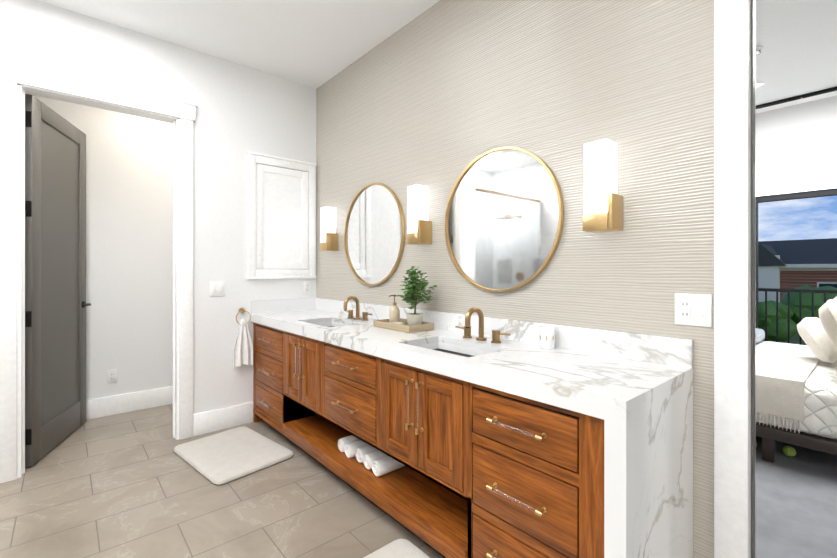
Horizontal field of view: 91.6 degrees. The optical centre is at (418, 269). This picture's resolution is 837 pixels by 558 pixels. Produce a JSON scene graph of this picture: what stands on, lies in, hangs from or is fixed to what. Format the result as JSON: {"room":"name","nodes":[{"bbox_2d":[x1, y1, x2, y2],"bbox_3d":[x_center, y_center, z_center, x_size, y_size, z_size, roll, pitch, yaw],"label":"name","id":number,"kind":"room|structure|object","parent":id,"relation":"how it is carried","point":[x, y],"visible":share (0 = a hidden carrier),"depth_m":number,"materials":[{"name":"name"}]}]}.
{"room":"bathroom","nodes":[
{"label":"bathroom","id":0,"kind":"room"},
{"bbox_2d":[25,93,171,399],"bbox_3d":[-2.467,-0.205,3.802,2.244,2.936,0.120,0,0,-41],"label":"wall","id":1,"kind":"structure","parent":0,"point":[129,244],"depth_m":3.60,"materials":[{"name":"white paint"}]},
{"bbox_2d":[107,369,116,383],"bbox_3d":[-2.666,0.928,3.541,0.072,0.118,0.010,0,0,-41],"label":"outlet","id":2,"kind":"object","parent":1,"relation":"attached to","point":[112,376],"visible":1,"depth_m":3.54,"materials":[{"name":"white plastic"}]},
{"bbox_2d":[86,386,171,419],"bbox_3d":[-2.378,1.180,3.790,2.122,0.165,0.016,0,0,-41],"label":"baseboard","id":3,"kind":"structure","parent":1,"relation":"attached to","point":[128,402],"depth_m":3.60,"materials":[{"name":"white wood"}]},
{"bbox_2d":[0,0,315,413],"bbox_3d":[-1.829,-0.205,3.069,2.242,2.936,0.120,0,0,-41],"label":"wall","id":4,"kind":"structure","parent":0,"point":[241,110],"depth_m":3.18,"materials":[{"name":"white paint"}]},
{"bbox_2d":[25,94,90,466],"bbox_3d":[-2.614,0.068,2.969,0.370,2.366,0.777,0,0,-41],"label":"door leaf","id":5,"kind":"structure","parent":4,"relation":"in","point":[56,304],"depth_m":2.87,"materials":[{"name":"grey wood"}]},
{"bbox_2d":[0,57,196,482],"bbox_3d":[-2.137,0.004,2.781,1.090,2.518,0.161,0,0,-41],"label":"door frame","id":6,"kind":"structure","parent":4,"relation":"attached to","point":[19,80],"depth_m":2.52,"materials":[{"name":"white wood"}]},
{"bbox_2d":[209,281,224,295],"bbox_3d":[-1.581,0.149,3.197,0.117,0.118,0.011,0,0,-41],"label":"light switch","id":7,"kind":"object","parent":4,"relation":"attached to","point":[216,288],"visible":1,"depth_m":3.19,"materials":[{"name":"white plastic"}]},
{"bbox_2d":[193,402,253,435],"bbox_3d":[-1.541,1.180,3.230,0.447,0.165,0.016,0,0,-41],"label":"baseboard","id":8,"kind":"structure","parent":4,"relation":"attached to","point":[219,419],"depth_m":3.21,"materials":[{"name":"white wood"}]},
{"bbox_2d":[233,308,252,367],"bbox_3d":[-1.422,0.544,3.293,0.150,0.467,0.075,0,0,-41],"label":"hand towel","id":9,"kind":"object","parent":4,"relation":"hanging from","point":[243,350],"visible":0.98,"depth_m":3.28,"materials":[{"name":"white fabric"}]},
{"bbox_2d":[247,151,316,278],"bbox_3d":[-1.174,-0.447,3.539,0.615,1.050,0.030,0,0,-41],"label":"upper cabinet","id":10,"kind":"object","parent":4,"relation":"attached to","point":[281,217],"visible":1,"depth_m":3.53,"materials":[{"name":"white wood"}]},
{"bbox_2d":[303,281,310,293],"bbox_3d":[-1.013,0.163,3.692,0.072,0.118,0.010,0,0,-41],"label":"outlet","id":11,"kind":"object","parent":4,"relation":"attached to","point":[306,287],"visible":1,"depth_m":3.69,"materials":[{"name":"white plastic"}]},
{"bbox_2d":[0,404,443,557],"bbox_3d":[-0.938,1.293,0.877,3.866,0.060,6.800,0,0,-41],"label":"floor","id":12,"kind":"structure","parent":0,"point":[132,484],"depth_m":2.17,"materials":[{"name":"beige tile"}]},
{"bbox_2d":[174,427,292,484],"bbox_3d":[-1.276,1.247,2.794,0.740,0.030,0.520,0,0,41],"label":"bath mat","id":13,"kind":"object","parent":12,"relation":"on","point":[227,456],"visible":1,"depth_m":2.73,"materials":[{"name":"white fabric"}]},
{"bbox_2d":[364,539,429,557],"bbox_3d":[-0.010,1.247,1.401,0.555,0.030,0.830,0,0,-41],"label":"bath mat","id":14,"kind":"object","parent":12,"relation":"on","point":[401,548],"visible":1,"depth_m":1.78,"materials":[{"name":"white fabric"}]},
{"bbox_2d":[251,298,692,557],"bbox_3d":[-0.194,0.759,2.432,0.613,1.004,2.987,0,0,-41],"label":"bathroom vanity","id":15,"kind":"object","parent":12,"relation":"on","point":[575,442],"visible":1,"depth_m":1.58,"materials":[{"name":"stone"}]},
{"bbox_2d":[343,296,371,320],"bbox_3d":[-0.479,0.275,2.948,0.144,0.174,0.360,0,0,-41],"label":"faucet","id":16,"kind":"object","parent":15,"relation":"on","point":[358,317],"visible":1,"depth_m":2.95,"materials":[{"name":"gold metal"}]},
{"bbox_2d":[338,435,404,476],"bbox_3d":[-0.216,1.053,2.403,0.354,0.078,0.456,0,0,-41],"label":"rolls","id":17,"kind":"object","parent":15,"relation":"on","point":[378,462],"visible":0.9,"depth_m":2.26,"materials":[{"name":"white fabric"}]},
{"bbox_2d":[373,318,433,332],"bbox_3d":[-0.097,0.342,2.525,0.200,0.040,0.360,0,0,-41],"label":"tray","id":18,"kind":"object","parent":15,"relation":"on","point":[404,327],"visible":0.83,"depth_m":2.43,"materials":[{"name":"wood"}]},
{"bbox_2d":[389,295,399,322],"bbox_3d":[-0.158,0.253,2.585,0.081,0.190,0.068,0,0,-41],"label":"soap dispenser","id":19,"kind":"object","parent":18,"relation":"on","point":[394,313],"visible":0.81,"depth_m":2.56,"materials":[{"name":"beige ceramic"}]},
{"bbox_2d":[397,266,436,325],"bbox_3d":[-0.023,0.164,2.475,0.241,0.369,0.260,0,0,-41],"label":"potted plant","id":20,"kind":"object","parent":18,"relation":"on","point":[413,286],"visible":1,"depth_m":2.44,"materials":[{"name":"green plant"}]},
{"bbox_2d":[455,307,510,342],"bbox_3d":[0.289,0.275,2.066,0.144,0.174,0.360,0,0,-41],"label":"faucet","id":21,"kind":"object","parent":15,"relation":"on","point":[496,334],"visible":1,"depth_m":2.07,"materials":[{"name":"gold metal"}]},
{"bbox_2d":[539,325,555,348],"bbox_3d":[0.597,0.312,1.883,0.074,0.100,0.075,0,0,-41],"label":"tumbler","id":22,"kind":"object","parent":15,"relation":"on","point":[547,337],"visible":1,"depth_m":1.85,"materials":[{"name":"ceramic"}]},
{"bbox_2d":[38,0,836,112],"bbox_3d":[0.922,-1.723,1.735,7.800,0.100,7.950,0,0,-41],"label":"ceiling","id":23,"kind":"structure","parent":0,"point":[315,44],"depth_m":2.85,"materials":[{"name":"white paint"}]},
{"bbox_2d":[756,46,762,54],"bbox_3d":[2.544,-1.654,3.102,0.132,0.035,0.132,0,0,-41],"label":"smoke detector","id":24,"kind":"object","parent":23,"relation":"attached to","point":[759,49],"visible":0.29,"depth_m":3.05,"materials":[{"name":"white plastic"}]},
{"bbox_2d":[756,82,765,87],"bbox_3d":[3.051,-1.665,3.676,0.132,0.012,0.132,0,0,-41],"label":"recessed light","id":25,"kind":"object","parent":23,"relation":"in","point":[758,84],"visible":0.5,"depth_m":3.65,"materials":[{"name":"white"}]},
{"bbox_2d":[756,87,836,108],"bbox_3d":[3.545,-1.655,4.053,0.050,0.032,7.600,0,0,-41],"label":"track","id":26,"kind":"object","parent":23,"relation":"attached to","point":[828,90],"visible":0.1,"depth_m":3.92,"materials":[{"name":"black metal"}]},
{"bbox_2d":[316,0,713,557],"bbox_3d":[-0.266,-0.205,3.049,0.085,2.936,4.148,0,0,-41],"label":"tiled wall","id":27,"kind":"structure","parent":0,"point":[438,97],"depth_m":1.90,"materials":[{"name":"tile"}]},
{"bbox_2d":[320,206,337,250],"bbox_3d":[-0.760,-0.346,3.463,0.112,0.368,0.123,0,0,-41],"label":"sconce","id":28,"kind":"object","parent":27,"relation":"attached to","point":[328,238],"visible":1,"depth_m":3.43,"materials":[{"name":"white glass"}]},
{"bbox_2d":[344,183,404,285],"bbox_3d":[-0.351,-0.264,3.060,0.024,0.770,0.770,0,0,-41],"label":"mirror","id":29,"kind":"object","parent":27,"relation":"attached to","point":[374,235],"visible":1,"depth_m":3.03,"materials":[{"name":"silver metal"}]},
{"bbox_2d":[407,184,431,244],"bbox_3d":[0.006,-0.346,2.583,0.112,0.368,0.123,0,0,-41],"label":"sconce","id":30,"kind":"object","parent":27,"relation":"attached to","point":[419,227],"visible":1,"depth_m":2.55,"materials":[{"name":"white glass"}]},
{"bbox_2d":[445,147,563,291],"bbox_3d":[0.418,-0.264,2.178,0.024,0.770,0.770,0,0,-41],"label":"mirror","id":31,"kind":"object","parent":27,"relation":"attached to","point":[504,217],"visible":1,"depth_m":2.14,"materials":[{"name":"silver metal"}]},
{"bbox_2d":[583,138,622,232],"bbox_3d":[0.773,-0.346,1.703,0.112,0.368,0.123,0,0,-41],"label":"sconce","id":32,"kind":"object","parent":27,"relation":"attached to","point":[603,205],"visible":1,"depth_m":1.67,"materials":[{"name":"white glass"}]},
{"bbox_2d":[675,293,711,326],"bbox_3d":[1.013,0.148,1.504,0.011,0.118,0.117,0,0,-41],"label":"outlet","id":33,"kind":"object","parent":27,"relation":"attached to","point":[693,309],"visible":1,"depth_m":1.50,"materials":[{"name":"white plastic"}]},
{"bbox_2d":[714,0,755,557],"bbox_3d":[1.436,0.033,1.095,0.125,2.460,1.070,0,0,-41],"label":"door frame","id":34,"kind":"structure","parent":27,"relation":"attached to","point":[734,278],"depth_m":1.40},
{"bbox_2d":[756,436,836,557],"bbox_3d":[2.380,1.293,3.005,3.934,0.060,7.950,0,0,-41],"label":"floor","id":35,"kind":"structure","parent":0,"point":[796,505],"depth_m":2.19,"materials":[{"name":"grey carpet"}]},
{"bbox_2d":[783,446,795,455],"bbox_3d":[2.513,1.229,2.756,0.065,0.066,0.065,0,0,16],"label":"ball","id":36,"kind":"object","parent":35,"relation":"on","point":[789,451],"depth_m":2.74,"materials":[{"name":"green"}]},
{"bbox_2d":[756,296,836,462],"bbox_3d":[2.782,0.657,3.448,1.886,1.208,2.230,0,0,-41],"label":"bed","id":37,"kind":"object","parent":35,"relation":"on","point":[796,394],"visible":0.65,"depth_m":2.62,"materials":[{"name":"fabric"}]},
{"bbox_2d":[756,95,836,196],"bbox_3d":[3.769,-0.205,4.215,0.250,2.936,7.950,0,0,-41],"label":"wall","id":38,"kind":"structure","parent":0,"point":[796,147],"depth_m":4.10,"materials":[{"name":"white paint"}]},
{"bbox_2d":[756,188,836,327],"bbox_3d":[3.983,0.238,4.037,0.080,2.050,6.200,0,0,-41],"label":"window","id":39,"kind":"structure","parent":38,"relation":"in","point":[800,195],"depth_m":4.24,"materials":[{"name":"metal"}]},
{"label":"outside","id":40,"kind":"structure","parent":0,"visible":0},
{"bbox_2d":[762,330,805,344],"bbox_3d":[21.541,4.364,25.299,54.250,0.200,70.000,0,0,-41],"label":"ground","id":41,"kind":"structure","parent":40,"point":[794,338],"depth_m":24.51,"materials":[{"name":"green plant"}]},
{"bbox_2d":[758,238,836,325],"bbox_3d":[29.723,0.914,34.138,11.300,6.700,12.020,0,0,-41],"label":"brick house","id":42,"kind":"structure","parent":41,"relation":"on","point":[788,264],"depth_m":29.94,"materials":[{"name":"red brick"}]},
{"bbox_2d":[758,285,836,340],"bbox_3d":[16.062,1.342,23.488,17.056,5.844,33.540,0,0,-41],"label":"trees","id":43,"kind":"object","parent":41,"relation":"on","point":[794,314],"visible":0.19,"depth_m":20.87,"materials":[{"name":"green plant"}]},
{"bbox_3d":[4.353,1.333,4.724,1.300,0.100,7.950,0,0,-41],"label":"floor","id":44,"kind":"structure","parent":40,"visible":0},
{"bbox_2d":[758,288,836,344],"bbox_3d":[4.772,0.747,5.088,0.060,1.068,7.950,0,0,-41],"label":"balcony railing","id":45,"kind":"object","parent":44,"relation":"on","point":[800,291],"visible":0.1,"depth_m":5.15,"materials":[{"name":"black metal"}]}
]}

